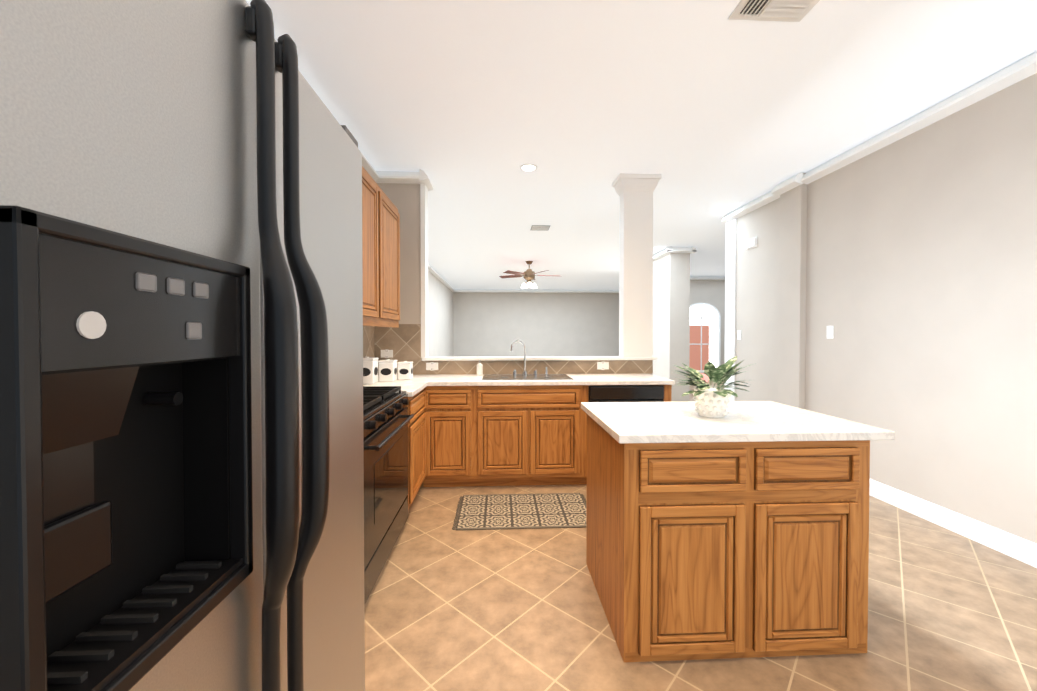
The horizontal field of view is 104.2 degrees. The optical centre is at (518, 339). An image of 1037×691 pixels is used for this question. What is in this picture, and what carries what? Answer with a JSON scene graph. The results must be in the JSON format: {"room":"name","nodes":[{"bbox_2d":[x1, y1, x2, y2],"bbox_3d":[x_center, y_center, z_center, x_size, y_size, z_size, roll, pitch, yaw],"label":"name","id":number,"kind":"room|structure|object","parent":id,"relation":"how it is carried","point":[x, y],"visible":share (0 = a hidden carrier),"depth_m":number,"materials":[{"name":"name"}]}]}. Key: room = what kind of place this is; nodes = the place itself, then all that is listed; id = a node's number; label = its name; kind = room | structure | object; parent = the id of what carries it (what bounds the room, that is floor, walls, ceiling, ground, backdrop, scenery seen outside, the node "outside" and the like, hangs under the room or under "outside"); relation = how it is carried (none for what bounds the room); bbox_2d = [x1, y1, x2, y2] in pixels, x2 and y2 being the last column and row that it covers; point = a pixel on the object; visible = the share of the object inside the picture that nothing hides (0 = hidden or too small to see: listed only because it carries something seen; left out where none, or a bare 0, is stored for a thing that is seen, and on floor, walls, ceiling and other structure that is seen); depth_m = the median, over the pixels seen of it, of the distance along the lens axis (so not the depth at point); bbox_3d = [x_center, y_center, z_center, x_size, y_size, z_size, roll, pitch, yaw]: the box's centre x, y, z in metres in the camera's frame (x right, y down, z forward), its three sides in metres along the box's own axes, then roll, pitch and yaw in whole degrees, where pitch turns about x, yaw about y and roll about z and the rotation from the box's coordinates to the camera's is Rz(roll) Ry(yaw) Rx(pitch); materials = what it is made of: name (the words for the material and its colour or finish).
{"room":"kitchen","nodes":[
{"label":"kitchen","id":0,"kind":"room"},
{"bbox_2d":[246,0,1036,289],"bbox_3d":[2.784,-1.740,6.949,12.000,0.100,18.000,0,1,-3],"label":"ceiling","id":1,"kind":"structure","parent":0,"point":[711,113],"depth_m":2.71,"materials":[{"name":"paint"}]},
{"bbox_2d":[520,164,536,171],"bbox_3d":[0.096,-1.639,3.842,0.170,0.008,0.170,0,1,-3],"label":"recessed light","id":2,"kind":"object","parent":1,"relation":"in","point":[528,167],"visible":1,"depth_m":3.83,"materials":[{"name":"white"}]},
{"bbox_2d":[499,261,558,287],"bbox_3d":[0.263,-1.431,8.857,1.386,0.575,1.403,0,1,-3],"label":"ceiling fan","id":3,"kind":"object","parent":1,"relation":"hanging from","point":[528,275],"visible":1,"depth_m":8.77,"materials":[{"name":"brown wood"}]},
{"bbox_2d":[530,225,550,230],"bbox_3d":[0.325,-1.670,6.024,0.280,0.011,0.280,0,1,-3],"label":"ceiling vent","id":4,"kind":"object","parent":1,"relation":"in","point":[540,227],"visible":0.98,"depth_m":5.98,"materials":[{"name":"grey plastic"}]},
{"bbox_2d":[728,0,819,21],"bbox_3d":[1.245,-1.603,1.843,0.370,0.020,0.380,0,1,-3],"label":"ceiling vent","id":5,"kind":"object","parent":1,"relation":"in","point":[778,10],"visible":1,"depth_m":1.96,"materials":[{"name":"white plastic"}]},
{"bbox_2d":[364,382,1036,690],"bbox_3d":[2.784,1.260,6.994,12.000,0.100,18.000,0,1,-3],"label":"floor","id":6,"kind":"structure","parent":0,"point":[447,607],"depth_m":1.85,"materials":[{"name":"tile"}]},
{"bbox_2d":[0,0,364,690],"bbox_3d":[-0.781,0.390,0.636,0.908,1.830,0.914,0,1,-3],"label":"refrigerator","id":7,"kind":"object","parent":6,"relation":"on","point":[180,364],"visible":1,"depth_m":0.48,"materials":[{"name":"grey metal"}]},
{"bbox_2d":[363,386,413,605],"bbox_3d":[-0.996,0.780,2.305,0.632,1.000,0.920,0,1,-3],"label":"range","id":8,"kind":"object","parent":6,"relation":"on","point":[387,418],"visible":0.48,"depth_m":2.20,"materials":[{"name":"black metal"}]},
{"bbox_2d":[405,384,430,509],"bbox_3d":[-1.051,0.831,3.082,0.650,0.875,0.625,0,1,-3],"label":"base cabinet","id":9,"kind":"object","parent":6,"relation":"on","point":[419,427],"depth_m":3.11,"materials":[{"name":"brown wood"}]},
{"bbox_2d":[363,380,426,395],"bbox_3d":[-1.053,0.371,3.047,0.620,0.035,0.570,0,1,-3],"label":"countertop","id":10,"kind":"structure","parent":9,"relation":"on","point":[410,386],"depth_m":3.18,"materials":[{"name":"white stone"}]},
{"bbox_2d":[431,384,474,486],"bbox_3d":[-0.605,0.822,3.658,0.440,0.875,0.668,0,1,-3],"label":"base cabinet","id":11,"kind":"object","parent":6,"relation":"on","point":[452,405],"depth_m":3.38,"materials":[{"name":"brown wood"}]},
{"bbox_2d":[452,493,586,529],"bbox_3d":[0.042,1.264,3.001,1.010,0.010,0.572,0,1,-3],"label":"rug","id":12,"kind":"object","parent":6,"relation":"on","point":[521,511],"visible":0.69,"depth_m":2.96,"materials":[{"name":"beige fabric"}]},
{"bbox_2d":[475,384,590,485],"bbox_3d":[0.100,0.821,3.708,0.972,0.875,0.632,0,1,-3],"label":"base cabinet","id":13,"kind":"object","parent":6,"relation":"on","point":[513,429],"depth_m":3.42,"materials":[{"name":"brown wood"}]},
{"bbox_2d":[378,372,674,383],"bbox_3d":[-0.034,0.361,3.696,2.716,0.036,0.630,0,1,-3],"label":"countertop","id":14,"kind":"structure","parent":13,"relation":"on","point":[524,378],"depth_m":3.53,"materials":[{"name":"white stone"}]},
{"bbox_2d":[363,357,378,383],"bbox_3d":[-1.222,0.242,3.258,0.144,0.215,0.144,0,1,-3],"label":"canister","id":15,"kind":"object","parent":14,"relation":"on","point":[370,370],"visible":0.65,"depth_m":3.19,"materials":[{"name":"white ceramic"}]},
{"bbox_2d":[378,359,397,381],"bbox_3d":[-1.104,0.255,3.414,0.130,0.185,0.130,0,1,-3],"label":"canister","id":16,"kind":"object","parent":14,"relation":"on","point":[387,370],"visible":1,"depth_m":3.35,"materials":[{"name":"white ceramic"}]},
{"bbox_2d":[397,361,412,379],"bbox_3d":[-0.995,0.265,3.549,0.116,0.160,0.116,0,1,-3],"label":"canister","id":17,"kind":"object","parent":14,"relation":"on","point":[405,370],"visible":1,"depth_m":3.50,"materials":[{"name":"white ceramic"}]},
{"bbox_2d":[477,359,482,374],"bbox_3d":[-0.376,0.263,3.903,0.060,0.153,0.070,0,1,-3],"label":"soap bottle","id":18,"kind":"object","parent":14,"relation":"on","point":[479,368],"visible":1,"depth_m":3.88,"materials":[{"name":"white plastic"}]},
{"bbox_2d":[591,384,674,401],"bbox_3d":[0.920,0.821,3.747,0.775,0.875,0.632,0,1,-3],"label":"dishwasher","id":19,"kind":"object","parent":6,"relation":"on","point":[599,392],"depth_m":3.43,"materials":[{"name":"black metal"}]},
{"bbox_2d":[581,401,894,661],"bbox_3d":[0.940,0.825,1.984,1.130,0.920,0.753,0,1,-3],"label":"kitchen island","id":20,"kind":"object","parent":6,"relation":"on","point":[740,529],"visible":1,"depth_m":1.62,"materials":[{"name":"brown wood"}]},
{"bbox_2d":[674,356,755,417],"bbox_3d":[0.923,0.222,1.944,0.405,0.286,0.380,0,1,-3],"label":"potted plant","id":21,"kind":"object","parent":20,"relation":"on","point":[711,402],"visible":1,"depth_m":1.89,"materials":[{"name":"green plant"}]},
{"bbox_2d":[377,73,1036,543],"bbox_3d":[3.363,-0.231,6.372,10.900,2.900,16.750,0,1,-3],"label":"wall","id":22,"kind":"structure","parent":0,"point":[905,267],"depth_m":3.10,"materials":[{"name":"paint"}]},
{"bbox_2d":[363,326,374,356],"bbox_3d":[-1.347,0.114,2.519,0.012,0.495,2.880,0,1,-3],"label":"tile backsplash","id":23,"kind":"structure","parent":22,"relation":"attached to","point":[368,341],"depth_m":3.77,"materials":[{"name":"beige tile"}]},
{"bbox_2d":[362,166,381,325],"bbox_3d":[-1.172,-0.624,2.596,0.366,1.000,0.620,0,1,-3],"label":"upper cabinet","id":24,"kind":"object","parent":22,"relation":"attached to","point":[381,254],"depth_m":2.75,"materials":[{"name":"brown wood"}]},
{"bbox_2d":[382,191,399,325],"bbox_3d":[-1.201,-0.634,3.216,0.366,1.000,0.620,0,1,-3],"label":"upper cabinet","id":25,"kind":"object","parent":22,"relation":"attached to","point":[390,215],"depth_m":3.22,"materials":[{"name":"brown wood"}]},
{"bbox_2d":[375,324,652,374],"bbox_3d":[-0.025,0.092,4.016,2.768,0.495,0.012,0,1,-3],"label":"tile backsplash","id":26,"kind":"structure","parent":22,"relation":"attached to","point":[403,342],"depth_m":3.99,"materials":[{"name":"beige tile"}]},
{"bbox_2d":[381,349,392,357],"bbox_3d":[-1.289,0.136,3.947,0.118,0.084,0.010,0,1,-3],"label":"electrical outlet","id":27,"kind":"object","parent":26,"relation":"attached to","point":[386,353],"visible":1,"depth_m":3.94,"materials":[{"name":"white plastic"}]},
{"bbox_2d":[426,362,437,370],"bbox_3d":[-0.850,0.260,3.969,0.118,0.084,0.010,0,1,-3],"label":"electrical outlet","id":28,"kind":"object","parent":26,"relation":"attached to","point":[432,366],"visible":1,"depth_m":3.97,"materials":[{"name":"white plastic"}]},
{"bbox_2d":[597,362,608,369],"bbox_3d":[0.848,0.259,4.048,0.118,0.084,0.010,0,1,-3],"label":"electrical outlet","id":29,"kind":"object","parent":26,"relation":"attached to","point":[602,365],"visible":1,"depth_m":4.04,"materials":[{"name":"white plastic"}]},
{"bbox_2d":[420,183,656,360],"bbox_3d":[0.213,-0.664,4.092,2.355,1.735,0.210,0,1,-3],"label":"trim","id":30,"kind":"structure","parent":22,"relation":"attached to","point":[424,260],"depth_m":3.97,"materials":[{"name":"white wood"}]},
{"bbox_2d":[612,173,661,356],"bbox_3d":[1.204,-0.738,4.137,0.420,1.820,0.270,0,1,-3],"label":"column","id":31,"kind":"structure","parent":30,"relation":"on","point":[634,191],"depth_m":4.06,"materials":[{"name":"white paint"}]},
{"bbox_2d":[362,52,1036,292],"bbox_3d":[3.441,-1.622,6.280,10.750,0.115,16.600,0,1,-3],"label":"crown molding","id":32,"kind":"structure","parent":22,"relation":"attached to","point":[1016,72],"depth_m":3.44,"materials":[{"name":"white wood"}]},
{"bbox_2d":[689,303,720,372],"bbox_3d":[4.998,-0.061,11.046,1.100,1.920,0.050,0,1,-3],"label":"window","id":33,"kind":"structure","parent":22,"relation":"in","point":[705,333],"depth_m":11.03,"materials":[{"name":"white"}]},
{"bbox_2d":[737,330,740,339],"bbox_3d":[2.785,-0.062,5.091,0.012,0.118,0.075,0,1,-3],"label":"light switch","id":34,"kind":"object","parent":22,"relation":"attached to","point":[738,334],"visible":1,"depth_m":5.08,"materials":[{"name":"white plastic"}]},
{"bbox_2d":[745,237,756,249],"bbox_3d":[2.788,-1.158,4.835,0.030,0.120,0.200,0,1,-3],"label":"door chime","id":35,"kind":"object","parent":22,"relation":"attached to","point":[751,243],"visible":1,"depth_m":4.82,"materials":[{"name":"white plastic"}]},
{"bbox_2d":[827,326,833,338],"bbox_3d":[2.850,-0.071,3.693,0.012,0.118,0.075,0,1,-3],"label":"light switch","id":36,"kind":"object","parent":22,"relation":"attached to","point":[830,332],"visible":1,"depth_m":3.68,"materials":[{"name":"white plastic"}]},
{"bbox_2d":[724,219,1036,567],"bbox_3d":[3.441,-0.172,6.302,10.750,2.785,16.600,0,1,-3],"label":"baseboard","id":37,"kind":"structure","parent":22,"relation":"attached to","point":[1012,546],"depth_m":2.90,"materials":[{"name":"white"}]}
]}

